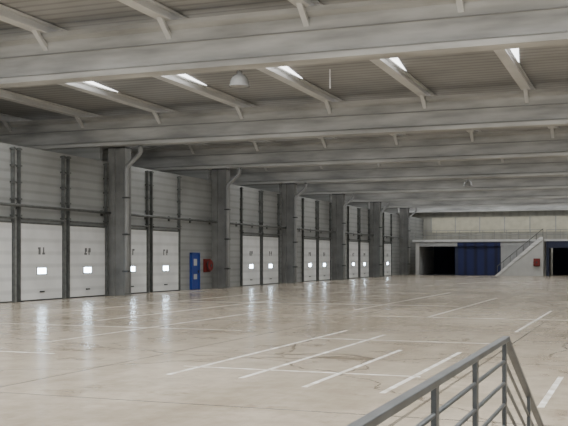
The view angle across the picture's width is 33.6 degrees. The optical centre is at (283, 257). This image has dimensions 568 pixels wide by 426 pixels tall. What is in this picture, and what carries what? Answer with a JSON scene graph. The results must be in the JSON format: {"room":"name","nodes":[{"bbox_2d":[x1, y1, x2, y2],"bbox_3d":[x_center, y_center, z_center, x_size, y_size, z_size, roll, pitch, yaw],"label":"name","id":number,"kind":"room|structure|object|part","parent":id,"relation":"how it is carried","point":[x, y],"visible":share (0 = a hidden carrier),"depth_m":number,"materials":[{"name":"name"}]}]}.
{"room":"distribution center","nodes":[
{"label":"distribution center","id":0,"kind":"room"},
{"bbox_2d":[44,147,101,160],"bbox_3d":[-13.764,-1.815,48.220,10.100,7.330,0.240,0,0,21],"label":"wall","id":1,"kind":"structure","parent":0,"point":[95,153],"depth_m":46.65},
{"bbox_2d":[161,169,209,179],"bbox_3d":[-9.372,-1.815,59.817,10.100,7.330,0.240,0,0,21],"label":"wall","id":2,"kind":"structure","parent":0,"point":[198,173],"depth_m":58.22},
{"bbox_2d":[0,143,422,301],"bbox_3d":[-5.290,-1.450,55.843,0.250,6.600,124.700,0,0,21],"label":"wall","id":3,"kind":"structure","parent":0,"point":[40,169],"depth_m":53.46,"materials":[{"name":"grey metal"}]},
{"bbox_2d":[0,147,15,302],"bbox_3d":[-11.876,-1.400,37.753,0.245,6.500,3.420,0,0,21],"label":"door","id":4,"kind":"structure","parent":3,"relation":"in","point":[7,228],"depth_m":39.08,"materials":[{"name":"metal"}]},
{"bbox_3d":[-11.934,0.175,37.776,0.060,3.290,3.100,0,0,21],"label":"door panel","id":5,"kind":"part","parent":4,"relation":"part of","materials":[{"name":"white metal"}]},
{"bbox_2d":[16,148,65,301],"bbox_3d":[-10.583,-1.400,41.167,0.245,6.500,3.420,0,0,21],"label":"door","id":6,"kind":"structure","parent":3,"relation":"in","point":[40,246],"depth_m":41.09,"materials":[{"name":"metal"}]},
{"bbox_3d":[-10.642,0.175,41.189,0.060,3.290,3.100,0,0,21],"label":"door panel","id":7,"kind":"part","parent":6,"relation":"part of","materials":[{"name":"white metal"}]},
{"bbox_3d":[-10.608,0.565,41.155,0.032,0.330,0.740,0,0,21],"label":"window trim","id":8,"kind":"part","parent":6,"relation":"part of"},
{"bbox_2d":[0,202,110,215],"bbox_3d":[-11.079,-2.185,39.590,0.415,0.270,13.800,0,0,21],"label":"pipe","id":9,"kind":"object","parent":3,"relation":"attached to","point":[16,205],"visible":1,"depth_m":41.50,"materials":[{"name":"metal"}]},
{"bbox_2d":[65,156,108,297],"bbox_3d":[-9.291,-1.400,44.580,0.245,6.500,3.420,0,0,21],"label":"door","id":10,"kind":"structure","parent":3,"relation":"in","point":[86,246],"depth_m":44.51,"materials":[{"name":"metal"}]},
{"bbox_3d":[-9.349,0.175,44.602,0.060,3.290,3.100,0,0,21],"label":"door panel","id":11,"kind":"part","parent":10,"relation":"part of","materials":[{"name":"white metal"}]},
{"bbox_2d":[131,170,149,293],"bbox_3d":[-7.821,-1.400,48.461,0.245,6.500,3.420,0,0,21],"label":"door","id":12,"kind":"structure","parent":3,"relation":"in","point":[139,237],"depth_m":49.42,"materials":[{"name":"metal"}]},
{"bbox_3d":[-7.879,0.175,48.483,0.060,3.290,3.100,0,0,21],"label":"door panel","id":13,"kind":"part","parent":12,"relation":"part of","materials":[{"name":"white metal"}]},
{"bbox_2d":[150,171,181,292],"bbox_3d":[-6.510,-1.400,51.921,0.245,6.500,3.420,0,0,21],"label":"door","id":14,"kind":"structure","parent":3,"relation":"in","point":[165,245],"depth_m":51.92,"materials":[{"name":"metal"}]},
{"bbox_3d":[-6.569,0.175,51.944,0.060,3.290,3.100,0,0,21],"label":"door panel","id":15,"kind":"part","parent":14,"relation":"part of","materials":[{"name":"white metal"}]},
{"bbox_2d":[131,214,216,223],"bbox_3d":[-6.244,-2.185,52.355,0.415,0.270,11.100,0,0,21],"label":"pipe","id":16,"kind":"object","parent":3,"relation":"attached to","point":[145,216],"visible":0.77,"depth_m":52.13,"materials":[{"name":"metal"}]},
{"bbox_2d":[190,253,199,289],"bbox_3d":[-5.244,0.765,55.398,0.150,2.170,1.120,0,0,21],"label":"door","id":17,"kind":"structure","parent":3,"relation":"in","point":[194,257],"depth_m":55.31,"materials":[{"name":"blue paint"}]},
{"bbox_3d":[-5.263,0.805,55.405,0.070,2.050,0.960,0,0,21],"label":"door","id":18,"kind":"part","parent":17,"relation":"part of","materials":[{"name":"blue paint"}]},
{"bbox_2d":[203,259,212,271],"bbox_3d":[-4.538,0.450,56.895,0.350,0.800,0.840,0,0,21],"label":"hose reel","id":19,"kind":"object","parent":3,"relation":"attached to","point":[207,263],"visible":1,"depth_m":56.66,"materials":[{"name":"red paint"}]},
{"bbox_2d":[240,187,261,285],"bbox_3d":[-2.189,-1.400,63.331,0.245,6.500,3.420,0,0,21],"label":"door","id":20,"kind":"structure","parent":3,"relation":"in","point":[250,245],"depth_m":63.09,"materials":[{"name":"metal"}]},
{"bbox_3d":[-2.248,0.175,63.353,0.060,3.290,3.100,0,0,21],"label":"door panel","id":21,"kind":"part","parent":20,"relation":"part of","materials":[{"name":"white metal"}]},
{"bbox_2d":[230,222,286,229],"bbox_3d":[-1.977,-2.185,63.624,0.415,0.270,11.200,0,0,21],"label":"pipe","id":22,"kind":"object","parent":3,"relation":"attached to","point":[233,223],"visible":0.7,"depth_m":63.69,"materials":[{"name":"metal"}]},
{"bbox_2d":[261,191,280,284],"bbox_3d":[-0.932,-1.400,66.650,0.245,6.500,3.420,0,0,21],"label":"door","id":23,"kind":"structure","parent":3,"relation":"in","point":[270,245],"depth_m":66.68,"materials":[{"name":"metal"}]},
{"bbox_3d":[-0.991,0.175,66.672,0.060,3.290,3.100,0,0,21],"label":"door panel","id":24,"kind":"part","parent":23,"relation":"part of","materials":[{"name":"white metal"}]},
{"bbox_2d":[302,198,317,281],"bbox_3d":[2.078,-1.400,74.599,0.245,6.500,3.420,0,0,21],"label":"door","id":25,"kind":"structure","parent":3,"relation":"in","point":[309,246],"depth_m":74.31,"materials":[{"name":"metal"}]},
{"bbox_3d":[2.020,0.175,74.621,0.060,3.290,3.100,0,0,21],"label":"door panel","id":26,"kind":"part","parent":25,"relation":"part of","materials":[{"name":"white metal"}]},
{"bbox_2d":[297,228,335,232],"bbox_3d":[2.291,-2.185,74.893,0.415,0.270,11.100,0,0,21],"label":"pipe","id":27,"kind":"object","parent":3,"relation":"attached to","point":[299,229],"visible":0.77,"depth_m":75.01,"materials":[{"name":"metal"}]},
{"bbox_2d":[317,201,331,280],"bbox_3d":[3.371,-1.400,78.013,0.245,6.500,3.420,0,0,21],"label":"door","id":28,"kind":"structure","parent":3,"relation":"in","point":[323,245],"depth_m":77.84,"materials":[{"name":"metal"}]},
{"bbox_3d":[3.313,0.175,78.035,0.060,3.290,3.100,0,0,21],"label":"door panel","id":29,"kind":"part","parent":28,"relation":"part of","materials":[{"name":"white metal"}]},
{"bbox_2d":[347,206,359,278],"bbox_3d":[6.364,-1.400,85.915,0.245,6.500,3.420,0,0,21],"label":"door","id":30,"kind":"structure","parent":3,"relation":"in","point":[352,246],"depth_m":85.68,"materials":[{"name":"metal"}]},
{"bbox_3d":[6.306,0.175,85.937,0.060,3.290,3.100,0,0,21],"label":"door panel","id":31,"kind":"part","parent":30,"relation":"part of","materials":[{"name":"white metal"}]},
{"bbox_2d":[345,232,373,235],"bbox_3d":[6.559,-2.185,86.162,0.415,0.270,11.200,0,0,21],"label":"pipe","id":32,"kind":"object","parent":3,"relation":"attached to","point":[361,234],"visible":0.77,"depth_m":86.38,"materials":[{"name":"metal"}]},
{"bbox_2d":[359,208,369,277],"bbox_3d":[7.674,-1.400,89.375,0.245,6.500,3.420,0,0,21],"label":"door","id":33,"kind":"structure","parent":3,"relation":"in","point":[364,247],"depth_m":89.42,"materials":[{"name":"metal"}]},
{"bbox_3d":[7.616,0.175,89.397,0.060,3.290,3.100,0,0,21],"label":"door panel","id":34,"kind":"part","parent":33,"relation":"part of","materials":[{"name":"white metal"}]},
{"bbox_2d":[382,212,391,275],"bbox_3d":[10.756,-1.400,97.511,0.245,6.500,3.420,0,0,21],"label":"door","id":35,"kind":"structure","parent":3,"relation":"in","point":[387,247],"depth_m":97.57,"materials":[{"name":"metal"}]},
{"bbox_3d":[10.697,0.175,97.533,0.060,3.290,3.100,0,0,21],"label":"door panel","id":36,"kind":"part","parent":35,"relation":"part of","materials":[{"name":"white metal"}]},
{"bbox_2d":[238,184,279,192],"bbox_3d":[-5.051,-1.815,71.226,10.100,7.330,0.240,0,0,21],"label":"wall","id":37,"kind":"structure","parent":0,"point":[268,187],"depth_m":69.68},
{"bbox_2d":[0,274,567,425],"bbox_3d":[10.819,2.000,49.743,55.600,0.300,125.300,0,0,21],"label":"floor","id":38,"kind":"structure","parent":0,"point":[118,378],"depth_m":18.02,"materials":[{"name":"concrete"}]},
{"bbox_2d":[0,351,54,353],"bbox_3d":[-5.662,1.849,18.649,2.600,0.003,0.070,0,0,21],"label":"floor marking","id":39,"kind":"object","parent":38,"relation":"on","point":[0,351],"depth_m":18.37,"materials":[{"name":"white paint"}]},
{"bbox_2d":[1,323,241,330],"bbox_3d":[-4.582,1.849,25.314,7.500,0.003,0.100,0,0,21],"label":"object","id":40,"kind":"structure","parent":38,"relation":"on","point":[1,323],"depth_m":25.35,"materials":[{"name":"white paint"}]},
{"bbox_2d":[108,145,142,295],"bbox_3d":[-7.698,-1.815,46.308,2.000,7.330,0.880,0,0,21],"label":"column","id":41,"kind":"structure","parent":38,"relation":"on","point":[120,162],"depth_m":46.39,"materials":[{"name":"concrete"}]},
{"bbox_3d":[-8.137,-5.440,46.603,0.970,0.080,0.640,0,0,21],"label":"bearing plate","id":42,"kind":"part","parent":41,"relation":"part of","materials":[{"name":"metal"}]},
{"bbox_2d":[48,310,270,341],"bbox_3d":[-2.821,1.849,26.999,0.084,0.003,13.500,0,0,21],"label":"floor marking","id":43,"kind":"object","parent":38,"relation":"on","point":[268,310],"depth_m":25.00,"materials":[{"name":"white paint"}]},
{"bbox_2d":[76,293,260,310],"bbox_3d":[-4.196,1.849,41.154,0.084,0.003,18.000,0,0,21],"label":"floor marking line","id":44,"kind":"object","parent":38,"relation":"on","point":[259,293],"depth_m":38.62,"materials":[{"name":"white paint"}]},
{"bbox_2d":[96,300,270,320],"bbox_3d":[-3.048,1.849,34.303,0.084,0.003,14.000,0,0,21],"label":"floor marking line","id":45,"kind":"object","parent":38,"relation":"on","point":[270,300],"depth_m":32.17,"materials":[{"name":"white paint"}]},
{"bbox_2d":[212,168,240,287],"bbox_3d":[-3.430,-1.815,57.577,2.000,7.330,0.880,0,0,21],"label":"column","id":46,"kind":"structure","parent":38,"relation":"on","point":[221,182],"depth_m":57.65,"materials":[{"name":"concrete"}]},
{"bbox_2d":[167,330,347,374],"bbox_3d":[-0.118,1.849,19.453,0.084,0.003,9.700,0,0,21],"label":"floor marking","id":47,"kind":"object","parent":38,"relation":"on","point":[344,330],"depth_m":17.81,"materials":[{"name":"white paint"}]},
{"bbox_2d":[282,183,306,282],"bbox_3d":[0.838,-1.815,68.846,2.000,7.330,0.880,0,0,21],"label":"column","id":48,"kind":"structure","parent":38,"relation":"on","point":[289,190],"depth_m":68.93,"materials":[{"name":"concrete"}]},
{"bbox_2d":[186,366,420,376],"bbox_3d":[0.203,1.849,15.359,4.100,0.003,0.070,0,0,21],"label":"floor marking","id":49,"kind":"object","parent":38,"relation":"on","point":[186,366],"depth_m":15.30,"materials":[{"name":"white paint"}]},
{"bbox_2d":[192,301,426,305],"bbox_3d":[0.853,1.849,38.252,12.500,0.003,0.150,0,0,21],"label":"floor marking line","id":50,"kind":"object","parent":38,"relation":"on","point":[192,301],"depth_m":38.16,"materials":[{"name":"white paint"}]},
{"bbox_2d":[239,335,383,377],"bbox_3d":[0.874,1.849,18.542,0.084,0.003,8.700,0,0,21],"label":"floor marking","id":51,"kind":"object","parent":38,"relation":"on","point":[380,335],"depth_m":17.28,"materials":[{"name":"white paint"}]},
{"bbox_2d":[332,193,353,279],"bbox_3d":[5.106,-1.815,80.115,2.000,7.330,0.880,0,0,21],"label":"column","id":52,"kind":"structure","parent":38,"relation":"on","point":[338,200],"depth_m":80.20,"materials":[{"name":"concrete"}]},
{"bbox_2d":[302,350,401,386],"bbox_3d":[1.317,1.849,16.183,0.084,0.003,5.800,0,0,21],"label":"floor marking","id":53,"kind":"object","parent":38,"relation":"on","point":[370,361],"depth_m":15.43,"materials":[{"name":"white paint"}]},
{"bbox_2d":[370,201,389,276],"bbox_3d":[9.373,-1.815,91.384,2.000,7.330,0.880,0,0,21],"label":"column","id":54,"kind":"structure","parent":38,"relation":"on","point":[375,207],"depth_m":91.36,"materials":[{"name":"concrete"}]},
{"bbox_2d":[356,293,445,309],"bbox_3d":[5.637,1.849,41.707,0.084,0.003,18.000,0,0,21],"label":"floor marking line","id":55,"kind":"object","parent":38,"relation":"on","point":[444,293],"depth_m":39.91,"materials":[{"name":"white paint"}]},
{"bbox_2d":[321,338,489,343],"bbox_3d":[2.597,1.849,20.975,4.000,0.003,0.070,0,0,21],"label":"floor marking line","id":56,"kind":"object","parent":38,"relation":"on","point":[321,338],"depth_m":20.82,"materials":[{"name":"white paint"}]},
{"bbox_2d":[400,208,416,274],"bbox_3d":[13.641,-1.815,102.653,2.000,7.330,0.880,0,0,21],"label":"column","id":57,"kind":"structure","parent":38,"relation":"on","point":[405,247],"depth_m":102.67,"materials":[{"name":"concrete"}]},
{"bbox_2d":[380,352,461,392],"bbox_3d":[2.404,1.849,15.664,0.084,0.003,6.000,0,0,21],"label":"floor marking","id":58,"kind":"object","parent":38,"relation":"on","point":[457,353],"depth_m":15.03,"materials":[{"name":"white paint"}]},
{"bbox_2d":[347,336,543,425],"bbox_3d":[0.605,1.095,3.130,0.032,1.511,5.603,0,0,21],"label":"guard railing","id":59,"kind":"object","parent":38,"relation":"on","point":[382,413],"visible":1,"depth_m":3.29,"materials":[{"name":"grey metal"}]},
{"bbox_3d":[0.428,0.830,2.661,0.016,0.940,0.044,0,0,21],"label":"post","id":60,"kind":"part","parent":59,"relation":"part of","materials":[{"name":"grey metal"}]},
{"bbox_3d":[0.588,0.798,3.083,0.016,0.729,5.503,0,0,21],"label":"rail","id":61,"kind":"part","parent":59,"relation":"part of","materials":[{"name":"grey metal"}]},
{"bbox_3d":[0.676,0.830,3.316,0.016,0.940,0.044,0,0,21],"label":"post","id":62,"kind":"part","parent":59,"relation":"part of","materials":[{"name":"grey metal"}]},
{"bbox_3d":[0.588,0.890,3.083,0.016,0.729,5.503,0,0,21],"label":"rail","id":63,"kind":"part","parent":59,"relation":"part of","materials":[{"name":"grey metal"}]},
{"bbox_3d":[0.588,0.982,3.083,0.016,0.729,5.503,0,0,21],"label":"rail","id":64,"kind":"part","parent":59,"relation":"part of","materials":[{"name":"grey metal"}]},
{"bbox_3d":[0.945,0.830,4.026,0.016,0.940,0.044,0,0,21],"label":"post","id":65,"kind":"part","parent":59,"relation":"part of","materials":[{"name":"grey metal"}]},
{"bbox_3d":[1.278,0.719,4.905,0.032,0.755,1.805,0,0,21],"label":"sloping rail","id":66,"kind":"part","parent":59,"relation":"part of","materials":[{"name":"grey metal"}]},
{"bbox_3d":[1.278,1.274,4.905,0.016,1.111,0.040,0,0,21],"label":"post","id":67,"kind":"part","parent":59,"relation":"part of","materials":[{"name":"grey metal"}]},
{"bbox_2d":[429,298,495,316],"bbox_3d":[7.129,1.849,36.330,0.084,0.003,15.000,0,0,21],"label":"floor marking","id":68,"kind":"object","parent":38,"relation":"on","point":[494,298],"depth_m":34.38,"materials":[{"name":"white paint"}]},
{"bbox_2d":[391,316,539,319],"bbox_3d":[5.850,1.849,28.859,6.500,0.003,0.120,0,0,21],"label":"floor marking","id":69,"kind":"object","parent":38,"relation":"on","point":[391,316],"depth_m":29.18,"materials":[{"name":"white paint"}]},
{"bbox_2d":[412,229,550,275],"bbox_3d":[21.994,-0.562,103.815,14.000,4.825,8.250,0,0,21],"label":"block","id":70,"kind":"object","parent":38,"relation":"on","point":[477,256],"visible":0.84,"depth_m":100.56,"materials":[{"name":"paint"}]},
{"bbox_2d":[458,246,498,274],"bbox_3d":[20.756,0.175,100.193,4.350,3.350,0.100,0,0,21],"label":"roller shutter","id":71,"kind":"object","parent":70,"relation":"hanging from","point":[472,260],"depth_m":100.15,"materials":[{"name":"blue metal"}]},
{"bbox_3d":[20.557,-2.700,100.162,13.700,0.550,0.040,0,0,21],"label":"guard rail","id":72,"kind":"part","parent":70,"relation":"part of","materials":[{"name":"grey metal"}]},
{"bbox_2d":[495,229,543,275],"bbox_3d":[24.490,-0.588,97.736,4.874,4.877,1.250,0,0,21],"label":"staircase","id":73,"kind":"structure","parent":38,"relation":"on","point":[522,265],"depth_m":96.90,"materials":[{"name":"white paint"}]},
{"bbox_2d":[533,258,539,265],"bbox_3d":[25.892,0.450,96.318,0.660,0.800,0.350,0,0,21],"label":"hose reel","id":74,"kind":"object","parent":73,"relation":"attached to","point":[536,261],"visible":1,"depth_m":96.26,"materials":[{"name":"red paint"}]},
{"bbox_2d":[515,311,551,331],"bbox_3d":[7.559,1.849,28.147,0.084,0.003,10.000,0,0,21],"label":"floor marking","id":75,"kind":"object","parent":38,"relation":"on","point":[523,327],"depth_m":26.91,"materials":[{"name":"white paint"}]},
{"bbox_2d":[538,377,562,407],"bbox_3d":[3.741,1.849,13.126,0.084,0.003,3.200,0,0,21],"label":"floor marking","id":76,"kind":"object","parent":38,"relation":"on","point":[558,380],"depth_m":12.81,"materials":[{"name":"white paint"}]},
{"bbox_2d":[545,229,567,275],"bbox_3d":[39.397,-0.562,97.250,23.200,4.825,8.200,0,0,21],"label":"raised platform","id":77,"kind":"object","parent":38,"relation":"on","point":[560,246],"visible":1,"depth_m":104.42,"materials":[{"name":"white paint"}]},
{"bbox_3d":[27.419,0.075,97.670,0.300,3.550,0.300,0,0,21],"label":"post","id":78,"kind":"part","parent":77,"relation":"part of","materials":[{"name":"blue metal"}]},
{"bbox_3d":[38.045,-2.700,93.539,23.100,0.550,0.040,0,0,21],"label":"guard rail","id":79,"kind":"part","parent":77,"relation":"part of","materials":[{"name":"grey metal"}]},
{"bbox_2d":[0,0,567,149],"bbox_3d":[10.819,-7.400,49.743,55.600,0.200,125.300,0,0,21],"label":"ceiling","id":80,"kind":"structure","parent":0,"point":[546,67],"depth_m":38.23,"materials":[{"name":"grey metal"}]},
{"bbox_2d":[88,81,116,91],"bbox_3d":[-7.798,-7.287,39.310,0.430,0.015,4.000,0,0,21],"label":"window","id":81,"kind":"structure","parent":80,"relation":"attached to","point":[91,82],"depth_m":39.46,"materials":[{"name":"white glass"}]},
{"bbox_2d":[179,74,206,85],"bbox_3d":[-3.777,-7.287,37.787,0.430,0.015,4.000,0,0,21],"label":"window","id":82,"kind":"structure","parent":80,"relation":"attached to","point":[183,75],"depth_m":38.03,"materials":[{"name":"white glass"}]},
{"bbox_2d":[229,70,249,88],"bbox_3d":[-1.708,-6.945,36.148,0.820,0.710,0.820,0,0,21],"label":"pendant lamp","id":83,"kind":"object","parent":80,"relation":"hanging from","point":[239,80],"visible":0.98,"depth_m":35.91,"materials":[{"name":"metal"}]},
{"bbox_2d":[281,66,300,77],"bbox_3d":[0.245,-7.287,36.264,0.430,0.015,4.000,0,0,21],"label":"window","id":84,"kind":"structure","parent":80,"relation":"attached to","point":[287,68],"depth_m":36.49,"materials":[{"name":"white glass"}]},
{"bbox_2d":[329,69,330,88],"bbox_3d":[1.780,-6.925,36.324,0.054,0.750,0.054,0,0,21],"label":"tube light","id":85,"kind":"object","parent":80,"relation":"hanging from","point":[329,69],"visible":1,"depth_m":36.31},
{"bbox_2d":[390,58,405,70],"bbox_3d":[4.266,-7.287,34.741,0.430,0.015,4.000,0,0,21],"label":"window","id":86,"kind":"structure","parent":80,"relation":"attached to","point":[396,60],"depth_m":34.82,"materials":[{"name":"white glass"}]},
{"bbox_2d":[463,180,472,186],"bbox_3d":[12.914,-6.153,66.004,0.656,2.294,0.656,0,0,21],"label":"pendant lamp","id":87,"kind":"object","parent":80,"relation":"hanging from","point":[467,183],"visible":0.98,"depth_m":65.82,"materials":[{"name":"metal"}]},
{"bbox_2d":[511,48,518,61],"bbox_3d":[8.287,-7.287,33.218,0.430,0.015,4.000,0,0,21],"label":"window","id":88,"kind":"structure","parent":80,"relation":"attached to","point":[515,51],"depth_m":33.30,"materials":[{"name":"white glass"}]},
{"bbox_2d":[299,194,329,201],"bbox_3d":[-0.783,-1.815,82.495,10.100,7.330,0.240,0,0,21],"label":"wall","id":89,"kind":"structure","parent":0,"point":[324,197],"depth_m":80.91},
{"bbox_2d":[345,202,367,208],"bbox_3d":[3.485,-1.815,93.764,10.100,7.330,0.240,0,0,21],"label":"wall","id":90,"kind":"structure","parent":0,"point":[356,204],"depth_m":92.15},
{"bbox_2d":[381,208,397,213],"bbox_3d":[7.752,-1.815,105.033,10.100,7.330,0.240,0,0,21],"label":"wall","id":91,"kind":"structure","parent":0,"point":[389,210],"depth_m":103.35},
{"bbox_2d":[398,210,567,273],"bbox_3d":[32.955,-2.725,108.191,55.000,9.150,0.300,0,0,21],"label":"wall","id":92,"kind":"structure","parent":0,"point":[426,217],"depth_m":111.34,"materials":[{"name":"grey concrete"}]},
{"bbox_2d":[431,216,567,232],"bbox_3d":[37.254,-3.950,106.344,41.650,1.800,0.070,0,0,21],"label":"window","id":93,"kind":"structure","parent":92,"relation":"in","point":[526,223],"depth_m":110.75,"materials":[{"name":"beige glass"}]},
{"bbox_3d":[-15.039,-2.725,59.535,0.300,9.150,124.700,0,0,21],"label":"wall","id":94,"kind":"structure","parent":0,"visible":0},
{"bbox_2d":[0,0,567,87],"bbox_3d":[1.701,-6.225,25.666,55.000,1.490,1.070,0,0,21],"label":"roof beam","id":95,"kind":"structure","parent":94,"relation":"attached to","point":[370,29],"depth_m":26.41,"materials":[{"name":"paint"}]},
{"bbox_2d":[0,113,150,147],"bbox_3d":[-10.410,-7.110,57.782,0.380,0.320,124.700,0,0,21],"label":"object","id":96,"kind":"structure","parent":95,"relation":"on","point":[3,117],"depth_m":48.20,"materials":[{"name":"paint"}]},
{"bbox_2d":[0,88,567,149],"bbox_3d":[7.155,-6.225,40.068,55.000,1.490,1.070,0,0,21],"label":"roof beam","id":97,"kind":"structure","parent":94,"relation":"attached to","point":[525,108],"depth_m":42.49,"materials":[{"name":"paint"}]},
{"bbox_2d":[102,128,567,170],"bbox_3d":[11.547,-6.225,51.664,55.000,1.490,1.070,0,0,21],"label":"roof beam","id":98,"kind":"structure","parent":94,"relation":"attached to","point":[536,143],"depth_m":54.42,"materials":[{"name":"paint"}]},
{"bbox_2d":[0,89,210,145],"bbox_3d":[-6.388,-7.110,56.259,0.380,0.320,124.700,0,0,21],"label":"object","id":99,"kind":"structure","parent":98,"relation":"on","point":[4,94],"depth_m":43.62,"materials":[{"name":"paint"}]},
{"bbox_2d":[58,82,272,142],"bbox_3d":[-2.367,-7.110,54.736,0.380,0.320,124.700,0,0,21],"label":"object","id":100,"kind":"structure","parent":98,"relation":"on","point":[85,87],"depth_m":41.47,"materials":[{"name":"paint"}]},
{"bbox_2d":[0,4,338,138],"bbox_3d":[1.654,-7.110,53.213,0.380,0.320,124.700,0,0,21],"label":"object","id":101,"kind":"structure","parent":98,"relation":"on","point":[9,15],"depth_m":36.81,"materials":[{"name":"paint"}]},
{"bbox_2d":[117,0,406,135],"bbox_3d":[5.675,-7.110,51.691,0.380,0.320,124.700,0,0,21],"label":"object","id":102,"kind":"structure","parent":98,"relation":"on","point":[152,8],"depth_m":35.59,"materials":[{"name":"paint"}]},
{"bbox_2d":[288,0,481,132],"bbox_3d":[9.697,-7.110,50.168,0.380,0.320,124.700,0,0,21],"label":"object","id":103,"kind":"structure","parent":98,"relation":"on","point":[388,65],"depth_m":35.90,"materials":[{"name":"paint"}]},
{"bbox_2d":[493,49,558,128],"bbox_3d":[13.718,-7.110,48.645,0.380,0.320,124.700,0,0,21],"label":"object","id":104,"kind":"structure","parent":98,"relation":"on","point":[506,56],"depth_m":34.94,"materials":[{"name":"paint"}]},
{"bbox_2d":[210,157,567,184],"bbox_3d":[15.868,-6.225,63.074,55.000,1.490,1.070,0,0,21],"label":"roof beam","id":105,"kind":"structure","parent":94,"relation":"attached to","point":[545,166],"depth_m":65.90,"materials":[{"name":"paint"}]},
{"bbox_2d":[280,176,567,194],"bbox_3d":[20.135,-6.225,74.343,55.000,1.490,1.070,0,0,21],"label":"roof beam","id":106,"kind":"structure","parent":94,"relation":"attached to","point":[539,182],"depth_m":77.37,"materials":[{"name":"paint"}]},
{"bbox_2d":[330,188,567,201],"bbox_3d":[24.403,-6.225,85.611,55.000,1.490,1.070,0,0,21],"label":"roof beam","id":107,"kind":"structure","parent":94,"relation":"attached to","point":[528,193],"depth_m":88.66,"materials":[{"name":"paint"}]},
{"bbox_2d":[368,198,567,208],"bbox_3d":[28.671,-6.225,96.880,55.000,1.490,1.070,0,0,21],"label":"roof beam","id":108,"kind":"structure","parent":94,"relation":"attached to","point":[540,201],"depth_m":100.03,"materials":[{"name":"paint"}]},
{"bbox_2d":[398,205,567,212],"bbox_3d":[32.585,-6.225,107.214,55.000,1.490,1.070,0,0,21],"label":"roof beam","id":109,"kind":"structure","parent":94,"relation":"attached to","point":[543,207],"depth_m":110.49,"materials":[{"name":"paint"}]}
]}

